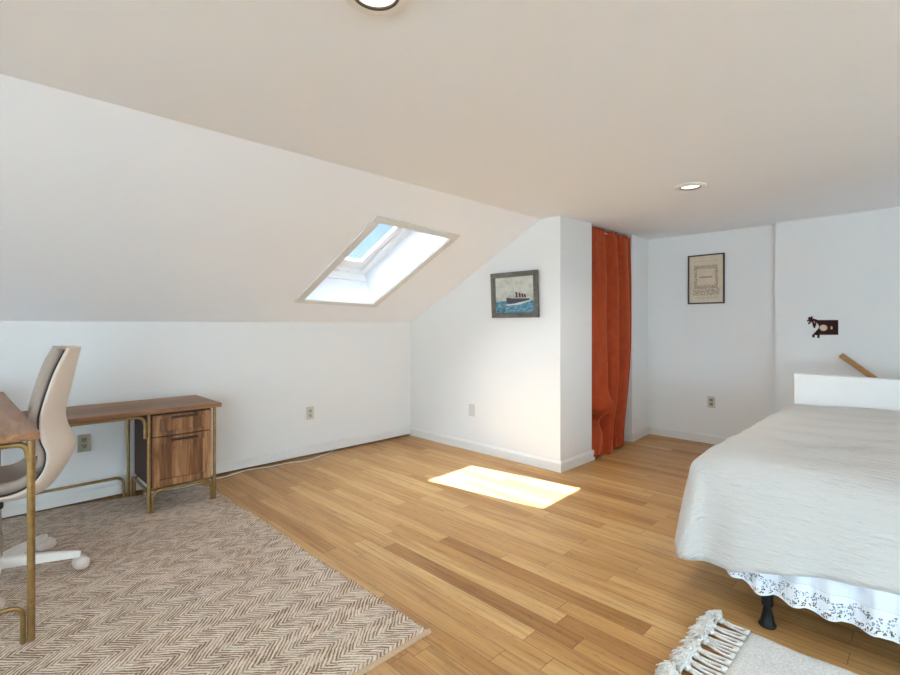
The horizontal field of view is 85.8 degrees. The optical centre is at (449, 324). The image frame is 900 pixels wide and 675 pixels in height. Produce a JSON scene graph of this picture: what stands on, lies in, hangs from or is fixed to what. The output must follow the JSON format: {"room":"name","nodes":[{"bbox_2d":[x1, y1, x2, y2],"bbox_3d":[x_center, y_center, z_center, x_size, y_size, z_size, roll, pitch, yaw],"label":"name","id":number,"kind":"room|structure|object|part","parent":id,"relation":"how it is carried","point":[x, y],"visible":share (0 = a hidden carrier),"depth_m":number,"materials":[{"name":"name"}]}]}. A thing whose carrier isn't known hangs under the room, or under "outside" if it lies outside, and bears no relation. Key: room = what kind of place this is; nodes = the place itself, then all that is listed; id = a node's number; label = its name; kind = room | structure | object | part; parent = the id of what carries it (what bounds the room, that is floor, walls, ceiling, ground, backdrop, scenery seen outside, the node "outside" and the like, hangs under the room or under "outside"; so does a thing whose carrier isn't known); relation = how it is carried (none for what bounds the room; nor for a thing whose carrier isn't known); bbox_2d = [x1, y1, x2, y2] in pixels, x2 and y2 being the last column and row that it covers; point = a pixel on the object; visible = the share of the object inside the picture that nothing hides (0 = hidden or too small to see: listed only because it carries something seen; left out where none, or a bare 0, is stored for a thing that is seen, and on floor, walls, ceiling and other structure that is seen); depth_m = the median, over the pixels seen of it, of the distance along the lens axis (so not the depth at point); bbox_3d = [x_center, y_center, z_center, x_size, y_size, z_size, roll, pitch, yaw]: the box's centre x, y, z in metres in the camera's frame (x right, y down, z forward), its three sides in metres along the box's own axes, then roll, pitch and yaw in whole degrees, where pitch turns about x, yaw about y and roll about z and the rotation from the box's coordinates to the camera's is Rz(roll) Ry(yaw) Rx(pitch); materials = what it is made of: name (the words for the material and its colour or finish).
{"room":"bedroom","nodes":[
{"label":"bedroom","id":0,"kind":"room"},
{"bbox_2d":[0,321,410,503],"bbox_3d":[-2.787,0.688,3.082,10.800,1.524,0.220,0,0,-45],"label":"wall","id":1,"kind":"structure","parent":0,"point":[356,377],"depth_m":3.92,"materials":[{"name":"white paint"}]},
{"bbox_2d":[77,434,90,452],"bbox_3d":[-2.456,0.793,3.249,0.072,0.116,0.009,0,0,-45],"label":"wall outlet","id":2,"kind":"object","parent":1,"relation":"attached to","point":[83,441],"visible":1,"depth_m":3.25,"materials":[{"name":"beige plastic"}]},
{"bbox_2d":[2,426,410,517],"bbox_3d":[-3.406,1.141,2.300,8.420,0.081,0.014,0,0,-45],"label":"baseboard","id":3,"kind":"structure","parent":1,"relation":"attached to","point":[71,497],"depth_m":3.91,"materials":[{"name":"white paint"}]},
{"bbox_2d":[306,406,313,419],"bbox_3d":[-1.277,0.805,4.423,0.072,0.116,0.009,0,0,-45],"label":"wall outlet","id":4,"kind":"object","parent":1,"relation":"attached to","point":[309,410],"visible":1,"depth_m":4.42,"materials":[{"name":"grey plastic"}]},
{"bbox_2d":[0,74,618,322],"bbox_3d":[-2.232,-0.586,2.525,10.800,1.443,2.326,0,0,-45],"label":"ceiling","id":5,"kind":"structure","parent":0,"point":[109,212],"depth_m":2.81,"materials":[{"name":"white paint"}]},
{"bbox_2d":[326,227,411,281],"bbox_3d":[-0.714,-0.732,4.019,1.024,0.654,0.732,0,0,42],"label":"window","id":6,"kind":"structure","parent":5,"relation":"attached to","point":[352,269],"depth_m":4.35,"materials":[{"name":"white"}]},
{"bbox_3d":[-0.734,-0.776,3.990,0.912,0.497,0.654,0,0,42],"label":"sash","id":7,"kind":"part","parent":6,"relation":"part of","materials":[{"name":"white"}]},
{"bbox_2d":[294,216,459,306],"bbox_3d":[-0.598,-0.450,3.909,1.072,0.569,0.844,0,0,42],"label":"trim","id":8,"kind":"structure","parent":5,"relation":"attached to","point":[377,220],"depth_m":3.78,"materials":[{"name":"white paint"}]},
{"bbox_2d":[0,0,899,239],"bbox_3d":[-0.013,-1.042,0.297,10.800,0.300,4.248,0,0,-45],"label":"ceiling","id":9,"kind":"structure","parent":0,"point":[595,112],"depth_m":1.79,"materials":[{"name":"white paint"}]},
{"bbox_2d":[345,0,408,15],"bbox_3d":[-0.199,-0.886,1.298,0.184,0.011,0.184,0,0,-45],"label":"recessed light","id":10,"kind":"object","parent":9,"relation":"in","point":[370,7],"visible":1,"depth_m":1.34,"materials":[{"name":"white"}]},
{"bbox_2d":[592,226,630,456],"bbox_3d":[1.516,0.151,4.627,0.963,2.091,0.358,0,0,-31],"label":"curtain","id":11,"kind":"object","parent":9,"relation":"hanging from","point":[611,252],"visible":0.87,"depth_m":4.61,"materials":[{"name":"orange fabric"}]},
{"bbox_2d":[675,182,705,190],"bbox_3d":[1.544,-0.886,3.112,0.184,0.011,0.184,0,0,-45],"label":"recessed light","id":12,"kind":"object","parent":9,"relation":"in","point":[691,186],"visible":1,"depth_m":3.09,"materials":[{"name":"white"}]},
{"bbox_2d":[2,434,899,674],"bbox_3d":[-0.013,1.300,0.297,10.800,0.200,8.040,0,0,-45],"label":"floor","id":13,"kind":"structure","parent":0,"point":[511,567],"depth_m":2.53,"materials":[{"name":"brown wood"}]},
{"bbox_2d":[0,485,431,674],"bbox_3d":[-2.264,1.193,1.554,3.586,0.012,2.633,0,0,-45],"label":"area rug","id":14,"kind":"object","parent":13,"relation":"on","point":[197,584],"visible":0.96,"depth_m":2.08,"materials":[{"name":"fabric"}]},
{"bbox_2d":[0,392,39,644],"bbox_3d":[-2.383,0.793,2.091,0.813,0.786,1.574,0,0,-45],"label":"writing desk","id":15,"kind":"object","parent":14,"relation":"on","point":[16,428],"visible":0.98,"depth_m":1.81,"materials":[{"name":"brown wood"}]},
{"bbox_3d":[-1.840,1.111,1.555,0.721,0.150,0.018,0,0,-45],"label":"rail","id":16,"kind":"part","parent":15,"relation":"part of","materials":[{"name":"gold metal"}]},
{"bbox_3d":[-1.842,0.472,1.554,0.766,0.080,0.022,0,0,-45],"label":"rail","id":17,"kind":"part","parent":15,"relation":"part of","materials":[{"name":"gold metal"}]},
{"bbox_3d":[-1.575,0.808,1.819,0.024,0.756,0.025,0,0,-45],"label":"leg","id":18,"kind":"part","parent":15,"relation":"part of","materials":[{"name":"gold metal"}]},
{"bbox_2d":[0,345,89,609],"bbox_3d":[-2.081,0.646,2.198,0.695,1.081,0.681,0,0,-45],"label":"office chair","id":19,"kind":"object","parent":14,"relation":"on","point":[55,446],"visible":0.98,"depth_m":2.24,"materials":[{"name":"beige plastic"}]},
{"bbox_2d":[0,457,40,495],"bbox_3d":[-2.094,0.722,2.222,0.424,0.130,0.416,0,0,-45],"label":"seat cushion","id":20,"kind":"object","parent":19,"relation":"on","point":[13,477],"depth_m":2.19,"materials":[{"name":"beige fabric"}]},
{"bbox_3d":[-2.110,1.097,2.400,0.052,0.050,0.290,0,0,-6],"label":"arm","id":21,"kind":"part","parent":19,"relation":"part of","materials":[{"name":"white plastic"}]},
{"bbox_3d":[-2.050,0.455,2.262,0.498,0.680,0.422,0,0,-45],"label":"seam trim","id":22,"kind":"part","parent":19,"relation":"part of","materials":[{"name":"grey plastic"}]},
{"bbox_3d":[-1.927,1.097,2.294,0.290,0.050,0.052,0,0,-24],"label":"arm","id":23,"kind":"part","parent":19,"relation":"part of","materials":[{"name":"white plastic"}]},
{"bbox_2d":[21,395,221,513],"bbox_3d":[-2.120,0.859,3.136,1.042,0.654,0.533,0,0,-45],"label":"desk","id":24,"kind":"object","parent":14,"relation":"on","point":[173,435],"visible":1,"depth_m":3.18,"materials":[{"name":"brown wood"}]},
{"bbox_3d":[-2.232,0.873,3.358,0.020,0.626,0.021,0,0,-45],"label":"leg","id":25,"kind":"part","parent":24,"relation":"part of","materials":[{"name":"gold metal"}]},
{"bbox_3d":[-2.056,1.113,3.205,0.018,0.144,0.441,0,0,-45],"label":"rail","id":26,"kind":"part","parent":24,"relation":"part of","materials":[{"name":"gold metal"}]},
{"bbox_3d":[-1.891,0.873,3.039,0.020,0.626,0.021,0,0,-45],"label":"leg","id":27,"kind":"part","parent":24,"relation":"part of","materials":[{"name":"gold metal"}]},
{"bbox_3d":[-2.082,1.113,3.508,0.367,0.144,0.018,0,0,-45],"label":"rail","id":28,"kind":"part","parent":24,"relation":"part of","materials":[{"name":"gold metal"}]},
{"bbox_3d":[-1.752,1.113,3.178,0.367,0.144,0.018,0,0,-45],"label":"rail","id":29,"kind":"part","parent":24,"relation":"part of","materials":[{"name":"gold metal"}]},
{"bbox_3d":[-1.757,0.642,3.181,0.352,0.134,0.023,0,0,-45],"label":"drawer","id":30,"kind":"part","parent":24,"relation":"part of","materials":[{"name":"brown wood"}]},
{"bbox_3d":[-1.757,0.875,3.181,0.352,0.318,0.023,0,0,-45],"label":"door","id":31,"kind":"part","parent":24,"relation":"part of","materials":[{"name":"brown wood"}]},
{"bbox_3d":[-1.738,0.594,3.169,0.160,0.016,0.023,0,0,-45],"label":"handle","id":32,"kind":"part","parent":24,"relation":"part of","materials":[{"name":"brown metal"}]},
{"bbox_3d":[-1.738,0.738,3.169,0.160,0.016,0.023,0,0,-45],"label":"handle","id":33,"kind":"part","parent":24,"relation":"part of","materials":[{"name":"brown metal"}]},
{"bbox_3d":[-1.614,0.873,3.315,0.020,0.626,0.021,0,0,-45],"label":"leg","id":34,"kind":"part","parent":24,"relation":"part of","materials":[{"name":"gold metal"}]},
{"bbox_2d":[143,450,332,493],"bbox_3d":[-1.606,1.191,3.970,0.122,0.015,1.564,0,0,43],"label":"power cable","id":35,"kind":"object","parent":13,"relation":"on","point":[332,450],"visible":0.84,"depth_m":4.00,"materials":[{"name":"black plastic"}]},
{"bbox_2d":[654,609,857,674],"bbox_3d":[1.418,1.173,1.123,0.759,0.052,1.790,0,0,-45],"label":"rug","id":36,"kind":"object","parent":13,"relation":"on","point":[755,654],"visible":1,"depth_m":1.73,"materials":[{"name":"white fabric"}]},
{"bbox_2d":[758,588,776,629],"bbox_3d":[2.340,0.899,2.200,1.960,0.599,1.715,0,0,-45],"label":"bed","id":37,"kind":"object","parent":13,"relation":"on","point":[766,620],"visible":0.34,"depth_m":1.92,"materials":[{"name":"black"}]},
{"bbox_2d":[674,404,899,594],"bbox_3d":[2.313,0.774,2.207,2.030,0.471,1.866,0,0,-45],"label":"bedspread","id":38,"kind":"object","parent":37,"relation":"on","point":[804,490],"visible":1,"depth_m":1.93,"materials":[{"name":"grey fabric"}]},
{"bbox_2d":[726,569,899,643],"bbox_3d":[1.642,0.967,1.508,0.064,0.224,1.500,0,0,-45],"label":"bed skirt","id":39,"kind":"object","parent":37,"relation":"attached to","point":[876,609],"visible":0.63,"depth_m":1.74,"materials":[{"name":"white fabric"}]},
{"bbox_2d":[411,218,549,458],"bbox_3d":[0.236,0.152,4.681,0.100,2.096,1.780,0,0,-45],"label":"wall","id":40,"kind":"structure","parent":0,"point":[462,356],"depth_m":4.48,"materials":[{"name":"white paint"}]},
{"bbox_2d":[469,404,474,416],"bbox_3d":[0.207,0.814,4.633,0.008,0.116,0.072,0,0,-45],"label":"wall outlet","id":41,"kind":"object","parent":40,"relation":"attached to","point":[471,406],"visible":1,"depth_m":4.62,"materials":[{"name":"grey plastic"}]},
{"bbox_2d":[410,427,561,472],"bbox_3d":[0.236,1.156,4.600,0.014,0.088,1.894,0,0,-45],"label":"baseboard","id":42,"kind":"structure","parent":40,"relation":"attached to","point":[549,464],"depth_m":4.44,"materials":[{"name":"white paint"}]},
{"bbox_2d":[490,270,539,317],"bbox_3d":[0.562,-0.264,4.242,0.054,0.400,0.506,0,0,-45],"label":"framed picture","id":43,"kind":"object","parent":40,"relation":"attached to","point":[513,294],"visible":1,"depth_m":4.23,"materials":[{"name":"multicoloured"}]},
{"bbox_2d":[550,216,591,460],"bbox_3d":[1.044,0.139,4.159,0.510,2.122,0.100,0,0,-45],"label":"wall","id":44,"kind":"structure","parent":0,"point":[570,239],"depth_m":4.05,"materials":[{"name":"white paint"}]},
{"bbox_2d":[560,450,594,471],"bbox_3d":[1.096,1.156,4.130,0.542,0.088,0.014,0,0,-45],"label":"baseboard","id":45,"kind":"structure","parent":44,"relation":"attached to","point":[586,457],"depth_m":4.11,"materials":[{"name":"white paint"}]},
{"bbox_2d":[592,226,618,456],"bbox_3d":[1.375,0.151,4.495,0.648,2.091,0.333,0,0,-19],"label":"drape","id":46,"kind":"object","parent":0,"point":[605,280],"depth_m":4.48,"materials":[{"name":"orange fabric"}]},
{"bbox_2d":[613,235,630,447],"bbox_3d":[1.691,0.148,4.793,0.500,2.085,0.147,0,0,-45],"label":"drape","id":47,"kind":"object","parent":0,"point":[621,243],"depth_m":4.79,"materials":[{"name":"orange fabric"}]},
{"bbox_2d":[624,235,647,432],"bbox_3d":[2.002,0.129,5.208,0.103,2.142,0.522,0,0,40],"label":"wall","id":48,"kind":"structure","parent":0,"point":[636,418],"depth_m":5.12,"materials":[{"name":"white paint"}]},
{"bbox_2d":[624,432,632,441],"bbox_3d":[1.837,1.156,5.002,0.014,0.088,0.114,0,0,-45],"label":"baseboard","id":49,"kind":"object","parent":48,"relation":"attached to","point":[627,436],"visible":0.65,"depth_m":4.99,"materials":[{"name":"white paint"}]},
{"bbox_2d":[633,426,648,441],"bbox_3d":[2.037,1.156,5.160,0.014,0.088,0.494,0,0,40],"label":"baseboard","id":50,"kind":"structure","parent":48,"relation":"attached to","point":[644,431],"depth_m":5.14,"materials":[{"name":"white paint"}]},
{"bbox_2d":[648,224,774,436],"bbox_3d":[2.045,0.117,5.691,0.270,2.166,3.100,0,0,-45],"label":"wall","id":51,"kind":"structure","parent":0,"point":[725,351],"depth_m":4.88,"materials":[{"name":"white paint"}]},
{"bbox_2d":[648,425,728,444],"bbox_3d":[2.612,1.154,4.920,0.014,0.092,1.206,0,0,-45],"label":"baseboard","id":52,"kind":"structure","parent":51,"relation":"attached to","point":[661,431],"depth_m":5.05,"materials":[{"name":"white paint"}]},
{"bbox_2d":[688,253,724,303],"bbox_3d":[2.602,-0.467,4.923,0.023,0.502,0.343,0,0,-45],"label":"framed print","id":53,"kind":"object","parent":51,"relation":"attached to","point":[706,272],"visible":1,"depth_m":4.92,"materials":[{"name":"brown paper"}]},
{"bbox_2d":[707,396,714,407],"bbox_3d":[2.642,0.779,4.894,0.009,0.116,0.072,0,0,-45],"label":"wall outlet","id":54,"kind":"object","parent":51,"relation":"attached to","point":[710,399],"visible":1,"depth_m":4.89,"materials":[{"name":"grey plastic"}]},
{"bbox_2d":[775,207,899,412],"bbox_3d":[4.747,1.417,2.921,0.350,4.766,4.640,0,0,-45],"label":"wall","id":55,"kind":"structure","parent":0,"point":[844,268],"depth_m":4.12,"materials":[{"name":"white paint"}]},
{"bbox_2d":[807,316,837,337],"bbox_3d":[3.224,0.019,4.192,0.027,0.190,0.217,0,0,-42],"label":"switch plate","id":56,"kind":"object","parent":55,"relation":"attached to","point":[826,327],"visible":1,"depth_m":4.18,"materials":[{"name":"brown metal"}]},
{"bbox_3d":[3.226,0.024,4.181,0.015,0.054,0.054,0,0,-45],"label":"dimmer knob","id":57,"kind":"part","parent":56,"relation":"part of","materials":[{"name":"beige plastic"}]},
{"bbox_2d":[839,353,877,377],"bbox_3d":[3.980,1.092,3.358,0.121,1.713,1.998,0,0,-45],"label":"handrail","id":58,"kind":"object","parent":55,"relation":"attached to","point":[842,356],"visible":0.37,"depth_m":3.94,"materials":[{"name":"brown wood"}]},
{"bbox_2d":[794,373,899,410],"bbox_3d":[4.041,2.076,1.994,0.100,3.447,4.322,0,0,-45],"label":"wall","id":59,"kind":"structure","parent":0,"point":[809,389],"depth_m":3.28,"materials":[{"name":"white paint"}]}
]}

